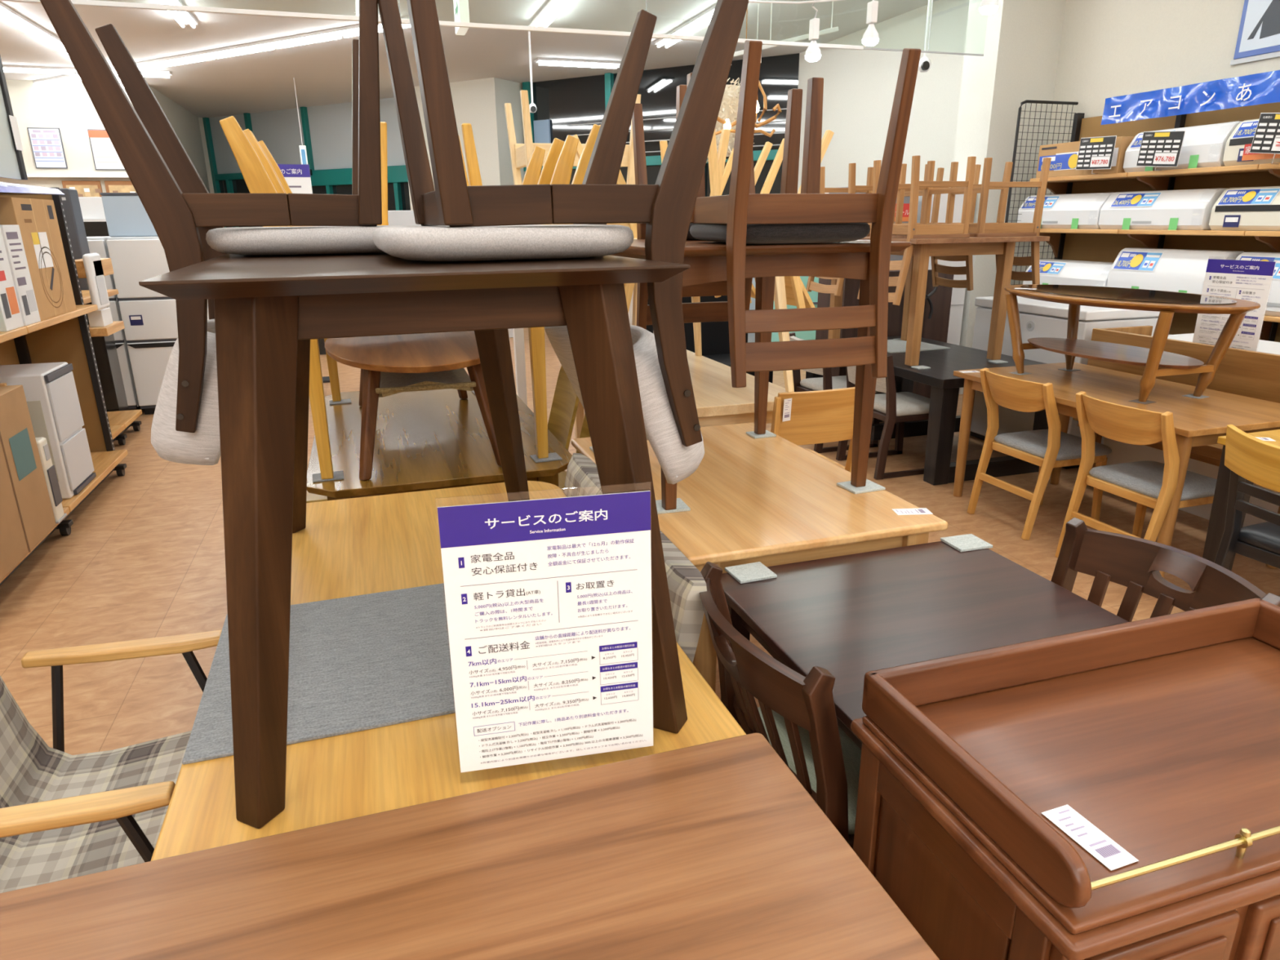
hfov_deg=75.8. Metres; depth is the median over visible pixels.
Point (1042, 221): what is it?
print
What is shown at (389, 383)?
shelf
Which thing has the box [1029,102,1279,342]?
shelf unit
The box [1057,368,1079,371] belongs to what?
pad
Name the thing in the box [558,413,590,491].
dining chair
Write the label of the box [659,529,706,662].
armchair
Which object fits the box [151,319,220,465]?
cushion
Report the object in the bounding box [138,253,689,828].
dining table
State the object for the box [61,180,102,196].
notice board
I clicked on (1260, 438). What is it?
price tag
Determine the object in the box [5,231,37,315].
print
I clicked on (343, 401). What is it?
pad
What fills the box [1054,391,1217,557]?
dining chair
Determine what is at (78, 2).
ceiling track
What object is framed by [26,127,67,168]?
poster
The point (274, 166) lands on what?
dining chair
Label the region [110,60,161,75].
ceiling light
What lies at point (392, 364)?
dining chair
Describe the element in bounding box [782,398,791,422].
price tag
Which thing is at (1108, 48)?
wall
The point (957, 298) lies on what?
refrigerator
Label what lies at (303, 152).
exit sign
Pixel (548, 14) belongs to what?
ceiling light
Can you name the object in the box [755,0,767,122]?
pendant lamp
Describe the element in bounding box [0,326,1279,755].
floor
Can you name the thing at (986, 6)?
spotlight
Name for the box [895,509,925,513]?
print
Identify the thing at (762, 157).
dining chair
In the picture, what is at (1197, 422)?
dining table
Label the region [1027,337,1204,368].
shelf
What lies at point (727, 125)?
pendant lamp
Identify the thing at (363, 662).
mat
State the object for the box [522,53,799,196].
window
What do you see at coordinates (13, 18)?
ceiling light
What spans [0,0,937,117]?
ceiling
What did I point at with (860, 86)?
wall
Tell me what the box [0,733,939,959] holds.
wooden table
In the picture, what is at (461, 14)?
exit sign
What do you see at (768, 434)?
pad
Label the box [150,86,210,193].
wall
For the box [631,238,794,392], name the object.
dining table
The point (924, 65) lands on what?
security camera
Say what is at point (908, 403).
seat cushion
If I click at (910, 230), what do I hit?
dining chair
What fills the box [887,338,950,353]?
mat
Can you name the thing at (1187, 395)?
pad
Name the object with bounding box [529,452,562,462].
pad
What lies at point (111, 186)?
notice board
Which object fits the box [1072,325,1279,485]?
bench
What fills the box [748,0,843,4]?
ceiling light
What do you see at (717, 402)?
dining table
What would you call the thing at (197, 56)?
ceiling light
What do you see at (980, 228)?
dining chair
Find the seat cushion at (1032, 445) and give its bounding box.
[994,429,1111,460]
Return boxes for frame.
[0,55,27,179]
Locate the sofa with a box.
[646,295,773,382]
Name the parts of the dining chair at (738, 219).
leg, seat rail, post, leg, seat rail, post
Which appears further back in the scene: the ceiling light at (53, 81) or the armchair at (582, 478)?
the ceiling light at (53, 81)
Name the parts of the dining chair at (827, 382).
post, post, seat frame, leg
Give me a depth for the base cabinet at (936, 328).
6.37 m
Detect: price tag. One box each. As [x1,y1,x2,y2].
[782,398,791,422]
[892,507,933,515]
[960,370,979,373]
[1013,288,1036,289]
[1041,804,1138,871]
[1254,436,1275,440]
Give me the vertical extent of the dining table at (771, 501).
0.700 m
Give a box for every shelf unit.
[0,186,128,585]
[75,257,142,444]
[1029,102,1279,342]
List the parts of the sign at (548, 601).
acrylic plate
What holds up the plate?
attached to the air conditioner at (1243, 134)
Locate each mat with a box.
[182,582,455,764]
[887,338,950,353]
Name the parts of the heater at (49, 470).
control panel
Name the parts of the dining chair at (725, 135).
post, post, seat rail, leg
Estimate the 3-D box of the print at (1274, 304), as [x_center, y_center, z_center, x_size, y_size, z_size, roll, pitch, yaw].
[3.708,-1.015,4.772,0.001,0.021,0.152,-6,19,-17]
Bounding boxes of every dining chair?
[40,0,411,465]
[219,115,388,226]
[250,131,292,194]
[306,491,327,502]
[324,330,501,480]
[372,0,749,484]
[444,137,564,226]
[458,123,599,224]
[504,89,640,185]
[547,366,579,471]
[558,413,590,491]
[573,124,730,313]
[631,84,802,329]
[659,140,773,302]
[686,40,920,387]
[699,561,861,848]
[707,128,834,308]
[770,386,854,472]
[789,332,881,453]
[806,163,906,296]
[835,354,929,479]
[857,155,976,305]
[893,164,981,290]
[945,157,1051,293]
[967,368,1111,540]
[1050,517,1279,622]
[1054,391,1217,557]
[1213,424,1279,568]
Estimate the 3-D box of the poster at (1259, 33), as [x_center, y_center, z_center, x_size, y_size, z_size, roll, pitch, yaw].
[3.952,-2.964,4.676,0.015,0.930,1.040,-6,19,-17]
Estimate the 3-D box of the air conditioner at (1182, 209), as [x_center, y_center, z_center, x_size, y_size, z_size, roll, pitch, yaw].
[3.505,-1.820,5.527,0.224,0.260,0.804,-6,19,-17]
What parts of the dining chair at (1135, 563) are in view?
post, rail, post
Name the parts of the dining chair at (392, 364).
leg, leg, leg, leg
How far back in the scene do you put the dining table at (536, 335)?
2.86 m
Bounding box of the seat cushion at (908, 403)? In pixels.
[873,391,929,416]
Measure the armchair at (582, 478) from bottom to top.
0.797 m
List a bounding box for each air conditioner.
[1017,192,1113,229]
[1022,258,1113,286]
[1097,188,1227,230]
[1106,247,1244,294]
[1123,119,1250,172]
[1208,186,1279,231]
[1222,119,1279,165]
[1235,251,1279,316]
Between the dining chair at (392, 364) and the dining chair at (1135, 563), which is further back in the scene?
the dining chair at (392, 364)
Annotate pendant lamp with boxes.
[706,77,754,162]
[715,7,782,137]
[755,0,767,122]
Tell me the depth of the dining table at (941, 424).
4.90 m
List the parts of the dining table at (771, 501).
leg, leg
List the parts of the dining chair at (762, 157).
leg, post, backrest, post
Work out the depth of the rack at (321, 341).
9.69 m
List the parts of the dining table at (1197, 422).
leg, leg, leg, leg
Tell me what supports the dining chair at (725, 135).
on the dining table at (780, 295)
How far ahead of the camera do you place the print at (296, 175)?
7.53 m
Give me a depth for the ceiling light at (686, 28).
10.03 m
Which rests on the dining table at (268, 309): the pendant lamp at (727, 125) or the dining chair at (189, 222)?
the dining chair at (189, 222)
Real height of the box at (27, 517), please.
0.682 m
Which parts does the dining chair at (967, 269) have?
leg, post, post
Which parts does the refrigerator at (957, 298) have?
door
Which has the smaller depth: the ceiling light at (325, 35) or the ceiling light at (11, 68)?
the ceiling light at (325, 35)
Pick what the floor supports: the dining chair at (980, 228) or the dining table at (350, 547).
the dining table at (350, 547)
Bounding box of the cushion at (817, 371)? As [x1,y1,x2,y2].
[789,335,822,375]
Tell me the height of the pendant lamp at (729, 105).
1.803 m
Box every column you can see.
[198,117,214,193]
[408,77,525,210]
[953,0,1066,394]
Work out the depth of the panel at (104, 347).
6.20 m
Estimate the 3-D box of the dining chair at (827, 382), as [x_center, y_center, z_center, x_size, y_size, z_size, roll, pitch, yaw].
[1.312,-0.617,5.615,0.530,0.745,0.460,-6,19,-17]
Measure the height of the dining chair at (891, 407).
0.745 m
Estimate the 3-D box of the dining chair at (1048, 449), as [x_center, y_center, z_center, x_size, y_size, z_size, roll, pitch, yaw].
[1.991,-0.154,4.096,0.533,0.771,0.442,-6,19,-17]
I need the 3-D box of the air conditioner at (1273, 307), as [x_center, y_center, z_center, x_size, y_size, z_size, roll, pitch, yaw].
[3.824,-1.124,4.736,0.224,0.360,0.804,-6,19,-17]
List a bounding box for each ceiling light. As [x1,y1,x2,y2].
[0,2,10,14]
[0,8,50,39]
[2,64,76,74]
[32,76,69,86]
[35,33,69,57]
[57,72,81,82]
[75,69,172,77]
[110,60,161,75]
[151,51,215,67]
[157,0,198,27]
[204,40,275,58]
[264,29,341,48]
[331,16,410,37]
[532,0,571,26]
[535,57,621,68]
[654,20,702,48]
[689,4,715,26]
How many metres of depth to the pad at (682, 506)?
2.35 m
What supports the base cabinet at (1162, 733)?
on the floor
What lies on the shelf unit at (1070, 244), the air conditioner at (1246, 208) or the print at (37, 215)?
the air conditioner at (1246, 208)
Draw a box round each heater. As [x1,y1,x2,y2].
[35,436,66,524]
[82,253,109,310]
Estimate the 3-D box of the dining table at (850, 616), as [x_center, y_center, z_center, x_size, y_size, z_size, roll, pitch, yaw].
[0.650,0.611,1.923,0.770,0.655,0.725,-6,19,-17]
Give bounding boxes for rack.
[83,219,109,236]
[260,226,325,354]
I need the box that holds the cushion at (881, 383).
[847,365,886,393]
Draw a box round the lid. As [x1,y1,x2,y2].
[100,192,158,236]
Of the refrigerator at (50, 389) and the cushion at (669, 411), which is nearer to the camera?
the cushion at (669, 411)
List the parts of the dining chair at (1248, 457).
post, backrest, seat frame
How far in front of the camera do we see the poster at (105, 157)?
13.72 m
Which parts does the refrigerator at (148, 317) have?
door, door, door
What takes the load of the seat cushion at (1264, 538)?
on the dining chair at (1248, 457)
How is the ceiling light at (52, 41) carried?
attached to the ceiling
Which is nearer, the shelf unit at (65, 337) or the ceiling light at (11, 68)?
the shelf unit at (65, 337)
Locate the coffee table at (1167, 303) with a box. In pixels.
[1004,284,1260,401]
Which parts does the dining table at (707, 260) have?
leg, leg, leg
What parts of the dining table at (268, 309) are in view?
leg, leg, leg, leg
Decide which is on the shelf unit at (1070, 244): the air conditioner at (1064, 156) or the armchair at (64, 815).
the air conditioner at (1064, 156)
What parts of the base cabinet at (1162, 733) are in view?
panel, rail, rail, drawer, brass rod, drawer panel, drawer, rail, drawer panel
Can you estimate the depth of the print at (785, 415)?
3.38 m
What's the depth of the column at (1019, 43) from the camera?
6.60 m
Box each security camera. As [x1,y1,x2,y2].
[528,31,537,112]
[918,0,931,71]
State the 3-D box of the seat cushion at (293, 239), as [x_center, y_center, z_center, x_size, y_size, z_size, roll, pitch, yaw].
[-0.664,-0.499,1.706,0.400,0.052,0.457,-7,19,-19]
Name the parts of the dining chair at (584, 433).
seat, backrest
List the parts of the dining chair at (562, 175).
leg, leg, post, post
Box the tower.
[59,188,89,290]
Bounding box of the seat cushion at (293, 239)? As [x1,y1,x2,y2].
[205,225,411,255]
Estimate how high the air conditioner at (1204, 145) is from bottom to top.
0.270 m
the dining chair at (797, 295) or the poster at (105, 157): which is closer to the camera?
the dining chair at (797, 295)
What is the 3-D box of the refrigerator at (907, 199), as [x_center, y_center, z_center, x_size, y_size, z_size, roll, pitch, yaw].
[1.944,-1.617,7.103,0.470,1.730,0.603,-6,19,-17]
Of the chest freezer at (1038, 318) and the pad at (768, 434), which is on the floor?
the chest freezer at (1038, 318)
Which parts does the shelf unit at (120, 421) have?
kick rail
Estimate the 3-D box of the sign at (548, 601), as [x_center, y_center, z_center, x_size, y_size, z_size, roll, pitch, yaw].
[-0.138,0.213,1.244,0.296,0.446,0.122,-4,17,-11]
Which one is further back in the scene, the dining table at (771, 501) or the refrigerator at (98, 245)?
the refrigerator at (98, 245)
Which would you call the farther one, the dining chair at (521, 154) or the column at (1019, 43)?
the column at (1019, 43)
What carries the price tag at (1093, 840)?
on the base cabinet at (1162, 733)
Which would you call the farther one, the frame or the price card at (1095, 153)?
the price card at (1095, 153)
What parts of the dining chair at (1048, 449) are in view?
post, backrest, leg, post, seat frame, leg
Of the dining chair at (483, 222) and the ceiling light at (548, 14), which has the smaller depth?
the dining chair at (483, 222)
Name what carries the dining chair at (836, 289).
on the dining table at (916, 280)
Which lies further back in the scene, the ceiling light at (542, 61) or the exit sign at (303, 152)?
the exit sign at (303, 152)
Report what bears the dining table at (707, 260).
on the dining table at (771, 501)
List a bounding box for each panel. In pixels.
[84,302,128,411]
[1004,99,1078,284]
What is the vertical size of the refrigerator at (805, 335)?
1.150 m
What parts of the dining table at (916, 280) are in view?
leg, leg, leg, leg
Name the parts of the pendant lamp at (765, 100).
bulb, carved frame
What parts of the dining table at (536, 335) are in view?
leg, leg, leg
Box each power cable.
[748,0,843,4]
[924,286,937,319]
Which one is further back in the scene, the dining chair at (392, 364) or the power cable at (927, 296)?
the power cable at (927, 296)
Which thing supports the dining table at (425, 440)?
on the floor
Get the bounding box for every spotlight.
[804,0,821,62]
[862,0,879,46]
[978,0,998,14]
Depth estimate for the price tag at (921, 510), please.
2.33 m
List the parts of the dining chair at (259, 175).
post, post, leg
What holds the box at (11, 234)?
on the shelf unit at (65, 337)
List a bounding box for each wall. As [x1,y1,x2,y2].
[0,80,151,192]
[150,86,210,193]
[797,0,969,193]
[1039,0,1279,258]
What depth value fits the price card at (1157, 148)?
5.29 m
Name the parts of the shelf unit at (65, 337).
panel, panel, kick rail, post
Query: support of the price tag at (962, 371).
on the dining table at (1197, 422)
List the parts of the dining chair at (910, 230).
post, seat rail, post, leg, seat, seat rail, seat rail, leg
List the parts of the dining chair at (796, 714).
post, rail, rail, seat frame, post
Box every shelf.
[378,368,473,397]
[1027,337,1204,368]
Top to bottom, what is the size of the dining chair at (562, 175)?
0.752 m
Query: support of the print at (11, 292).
attached to the box at (11, 318)
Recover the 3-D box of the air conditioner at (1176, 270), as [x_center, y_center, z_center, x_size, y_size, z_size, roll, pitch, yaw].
[3.557,-1.369,5.516,0.224,0.360,0.804,-6,19,-17]
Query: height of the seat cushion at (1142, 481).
0.045 m
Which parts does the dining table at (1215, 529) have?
leg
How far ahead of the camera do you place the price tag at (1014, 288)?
4.17 m
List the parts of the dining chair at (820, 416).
post, backrest, seat, post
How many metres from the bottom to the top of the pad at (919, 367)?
0.008 m
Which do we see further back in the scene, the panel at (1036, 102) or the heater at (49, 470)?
the panel at (1036, 102)
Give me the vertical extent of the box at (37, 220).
0.580 m
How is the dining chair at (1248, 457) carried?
on the floor
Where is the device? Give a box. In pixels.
[78,196,106,219]
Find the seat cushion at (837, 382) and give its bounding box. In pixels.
[800,375,879,392]
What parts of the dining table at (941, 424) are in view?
leg, leg, leg, foot rail, leg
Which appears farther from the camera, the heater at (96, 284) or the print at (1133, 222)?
the print at (1133, 222)
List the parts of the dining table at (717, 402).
leg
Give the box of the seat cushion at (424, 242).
[372,224,634,261]
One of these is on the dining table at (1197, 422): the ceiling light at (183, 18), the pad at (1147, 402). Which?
the pad at (1147, 402)
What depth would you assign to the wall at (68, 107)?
13.45 m
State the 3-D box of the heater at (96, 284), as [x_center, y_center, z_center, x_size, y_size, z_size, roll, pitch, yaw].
[-3.317,-1.212,5.018,0.044,0.330,0.250,-6,19,-17]
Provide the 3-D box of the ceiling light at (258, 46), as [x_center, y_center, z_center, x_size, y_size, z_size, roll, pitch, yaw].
[-5.264,-5.669,10.841,1.250,0.074,0.200,9,20,28]
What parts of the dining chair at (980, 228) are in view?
leg, seat rail, seat rail, leg, seat, post, seat rail, post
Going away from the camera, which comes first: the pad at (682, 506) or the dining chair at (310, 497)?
the pad at (682, 506)
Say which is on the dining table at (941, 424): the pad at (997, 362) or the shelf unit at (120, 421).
the pad at (997, 362)
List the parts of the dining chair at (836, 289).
post, post, leg, leg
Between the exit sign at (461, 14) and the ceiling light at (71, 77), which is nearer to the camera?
the exit sign at (461, 14)
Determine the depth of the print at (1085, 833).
1.07 m
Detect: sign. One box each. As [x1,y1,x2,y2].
[0,182,64,195]
[293,78,307,164]
[435,490,653,778]
[453,0,469,35]
[1192,256,1275,351]
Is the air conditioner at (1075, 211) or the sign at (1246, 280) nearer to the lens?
the sign at (1246, 280)
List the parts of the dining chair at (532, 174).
post, post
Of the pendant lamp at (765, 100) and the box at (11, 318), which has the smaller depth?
the box at (11, 318)
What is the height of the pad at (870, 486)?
0.008 m
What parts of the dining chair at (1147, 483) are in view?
post, backrest, leg, seat frame, post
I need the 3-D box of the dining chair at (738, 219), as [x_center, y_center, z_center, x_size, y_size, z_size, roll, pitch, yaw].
[0.394,-0.698,2.244,0.446,0.804,0.496,-6,18,-15]
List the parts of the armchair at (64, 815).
leg, armrest, armrest, leg, leg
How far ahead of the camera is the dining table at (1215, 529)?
3.19 m
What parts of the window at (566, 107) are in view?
frame, blind rail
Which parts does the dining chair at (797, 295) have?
leg, post, backrest, post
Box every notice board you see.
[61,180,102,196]
[104,180,136,192]
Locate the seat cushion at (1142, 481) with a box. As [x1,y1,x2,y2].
[1088,460,1217,501]
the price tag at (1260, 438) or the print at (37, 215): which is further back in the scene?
the print at (37, 215)
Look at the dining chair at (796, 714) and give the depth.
1.48 m
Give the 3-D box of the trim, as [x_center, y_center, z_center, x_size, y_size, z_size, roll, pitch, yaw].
[-10.957,-4.888,13.183,5.900,0.050,0.100,-6,19,-17]
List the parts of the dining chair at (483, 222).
leg, rail, leg, rail, rail, post, post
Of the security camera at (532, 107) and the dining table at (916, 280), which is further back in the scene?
the security camera at (532, 107)
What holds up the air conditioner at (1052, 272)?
on the shelf unit at (1070, 244)
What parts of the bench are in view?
leg, panel, seat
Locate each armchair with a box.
[0,630,222,893]
[563,453,602,497]
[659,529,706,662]
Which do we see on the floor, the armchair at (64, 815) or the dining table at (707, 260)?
the armchair at (64, 815)
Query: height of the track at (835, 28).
1.094 m
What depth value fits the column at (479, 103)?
13.76 m
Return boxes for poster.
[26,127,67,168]
[87,128,125,170]
[1230,0,1279,65]
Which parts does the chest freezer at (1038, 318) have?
lid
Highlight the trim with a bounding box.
[26,173,128,177]
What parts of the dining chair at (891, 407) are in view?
post, post, leg, seat frame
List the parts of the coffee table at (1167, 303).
leg, shelf rail, leg, leg, shelf rail, leg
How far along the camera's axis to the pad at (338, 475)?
2.80 m
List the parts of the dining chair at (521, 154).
leg, rail, rail, leg, rail, leg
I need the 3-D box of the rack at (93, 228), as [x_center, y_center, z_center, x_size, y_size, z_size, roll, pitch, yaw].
[-5.095,-1.750,8.066,0.900,1.540,0.410,-6,19,-17]
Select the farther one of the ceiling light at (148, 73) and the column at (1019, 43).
the ceiling light at (148, 73)
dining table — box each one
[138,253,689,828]
[151,480,746,861]
[306,388,572,500]
[309,326,548,479]
[507,291,653,405]
[571,422,947,692]
[574,349,788,450]
[608,239,911,510]
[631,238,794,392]
[720,541,1128,749]
[805,335,1059,485]
[827,235,1049,365]
[952,362,1279,577]
[1202,429,1279,570]
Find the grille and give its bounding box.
[47,465,62,506]
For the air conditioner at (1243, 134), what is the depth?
4.90 m
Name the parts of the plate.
plate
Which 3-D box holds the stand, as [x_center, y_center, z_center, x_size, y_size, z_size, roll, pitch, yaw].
[-3.174,-1.931,7.812,0.300,2.000,0.240,-6,19,-17]
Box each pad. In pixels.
[312,471,343,482]
[328,399,351,404]
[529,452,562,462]
[655,497,690,514]
[724,561,777,583]
[746,430,776,438]
[836,479,885,493]
[911,365,930,369]
[940,533,992,551]
[988,360,1008,364]
[1008,371,1031,375]
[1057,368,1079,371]
[1128,399,1156,404]
[1182,393,1208,399]
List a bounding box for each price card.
[1075,135,1116,173]
[1136,130,1185,170]
[1249,112,1279,164]
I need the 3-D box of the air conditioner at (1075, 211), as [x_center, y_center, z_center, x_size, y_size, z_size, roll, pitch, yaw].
[3.253,-2.052,6.261,0.224,0.260,0.804,-6,19,-17]
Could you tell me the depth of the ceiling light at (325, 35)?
10.20 m
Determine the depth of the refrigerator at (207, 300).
6.61 m
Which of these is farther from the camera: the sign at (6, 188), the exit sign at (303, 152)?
the exit sign at (303, 152)
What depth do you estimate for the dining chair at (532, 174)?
3.69 m
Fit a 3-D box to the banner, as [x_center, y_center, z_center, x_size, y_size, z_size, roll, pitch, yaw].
[3.776,-2.297,4.826,0.320,0.172,2.300,-6,19,-17]
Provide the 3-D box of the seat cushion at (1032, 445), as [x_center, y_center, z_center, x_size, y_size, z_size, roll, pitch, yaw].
[2.057,-0.184,4.109,0.395,0.045,0.430,-6,19,-17]
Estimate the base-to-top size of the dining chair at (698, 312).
0.804 m
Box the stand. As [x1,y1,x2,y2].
[277,164,329,382]
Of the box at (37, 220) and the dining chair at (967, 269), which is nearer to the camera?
the box at (37, 220)
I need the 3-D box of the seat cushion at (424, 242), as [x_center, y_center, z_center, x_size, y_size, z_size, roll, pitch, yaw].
[-0.245,-0.410,1.413,0.400,0.052,0.457,-7,19,-19]
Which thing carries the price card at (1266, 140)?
attached to the shelf unit at (1070, 244)
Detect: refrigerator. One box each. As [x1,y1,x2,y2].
[0,361,96,499]
[86,236,142,410]
[106,236,177,414]
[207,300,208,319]
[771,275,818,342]
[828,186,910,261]
[916,193,966,345]
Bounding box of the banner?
[1101,70,1279,124]
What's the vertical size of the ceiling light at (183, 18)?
0.074 m
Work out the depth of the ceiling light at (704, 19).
9.36 m
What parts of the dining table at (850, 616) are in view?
leg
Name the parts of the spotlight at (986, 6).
bulb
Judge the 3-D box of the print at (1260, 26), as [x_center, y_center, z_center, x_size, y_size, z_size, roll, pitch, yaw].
[3.946,-2.980,4.669,0.002,0.835,0.940,-6,19,-17]
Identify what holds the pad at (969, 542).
on the dining table at (850, 616)
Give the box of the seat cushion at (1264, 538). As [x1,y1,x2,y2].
[1238,521,1279,555]
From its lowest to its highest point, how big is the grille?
0.180 m
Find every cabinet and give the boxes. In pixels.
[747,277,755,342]
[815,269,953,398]
[850,598,1279,959]
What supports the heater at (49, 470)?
on the shelf unit at (65, 337)
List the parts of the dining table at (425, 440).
leg, leg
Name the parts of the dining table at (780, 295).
leg, leg, leg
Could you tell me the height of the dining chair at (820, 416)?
0.818 m
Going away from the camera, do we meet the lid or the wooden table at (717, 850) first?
the wooden table at (717, 850)
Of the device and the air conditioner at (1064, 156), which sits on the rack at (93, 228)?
the device
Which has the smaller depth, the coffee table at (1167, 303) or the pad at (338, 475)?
the pad at (338, 475)
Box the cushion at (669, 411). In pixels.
[544,324,704,484]
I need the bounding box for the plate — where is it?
[1241,143,1279,160]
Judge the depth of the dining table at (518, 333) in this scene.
4.90 m
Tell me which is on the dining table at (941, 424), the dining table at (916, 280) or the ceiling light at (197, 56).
the dining table at (916, 280)
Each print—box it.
[0,183,28,186]
[0,250,19,318]
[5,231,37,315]
[20,198,66,315]
[277,164,310,187]
[784,400,791,417]
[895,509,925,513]
[1042,221,1057,222]
[1057,809,1120,857]
[1131,221,1151,223]
[1239,0,1279,52]
[1266,302,1279,306]
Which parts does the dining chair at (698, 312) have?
post, leg, post, leg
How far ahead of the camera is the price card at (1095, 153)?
5.75 m
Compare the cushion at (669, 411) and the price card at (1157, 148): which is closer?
the cushion at (669, 411)
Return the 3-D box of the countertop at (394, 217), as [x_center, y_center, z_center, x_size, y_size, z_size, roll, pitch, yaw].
[-2.700,-2.641,10.651,2.150,1.620,0.500,-6,19,-17]
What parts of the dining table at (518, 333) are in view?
leg, leg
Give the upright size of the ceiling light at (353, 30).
0.074 m
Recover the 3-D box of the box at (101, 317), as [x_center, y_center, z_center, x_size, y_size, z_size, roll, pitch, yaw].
[-3.399,-1.025,5.175,0.080,0.100,0.200,-6,19,-17]
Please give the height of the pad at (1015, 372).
0.002 m
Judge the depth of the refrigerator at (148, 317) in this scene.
6.52 m
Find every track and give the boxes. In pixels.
[0,0,983,56]
[716,0,838,57]
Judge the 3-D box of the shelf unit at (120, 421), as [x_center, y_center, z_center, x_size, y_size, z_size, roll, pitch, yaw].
[-3.765,-1.009,5.496,0.650,1.659,1.160,-6,19,-17]
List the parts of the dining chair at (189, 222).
post, post, rail, rail, leg, leg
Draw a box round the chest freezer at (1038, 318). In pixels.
[969,295,1159,468]
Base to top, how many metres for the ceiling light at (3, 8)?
0.074 m
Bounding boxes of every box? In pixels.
[0,196,76,320]
[0,224,40,325]
[0,226,23,331]
[0,382,56,581]
[87,307,112,327]
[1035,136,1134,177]
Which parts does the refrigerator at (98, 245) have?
door, door, door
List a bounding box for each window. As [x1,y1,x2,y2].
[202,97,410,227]
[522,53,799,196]
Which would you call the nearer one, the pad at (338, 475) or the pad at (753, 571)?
the pad at (753, 571)
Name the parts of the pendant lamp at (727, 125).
bulb, cord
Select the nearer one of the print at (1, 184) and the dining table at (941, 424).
the print at (1, 184)
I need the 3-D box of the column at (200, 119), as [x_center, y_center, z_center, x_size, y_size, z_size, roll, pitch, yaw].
[-9.905,-6.203,18.644,0.600,3.700,0.750,9,20,28]

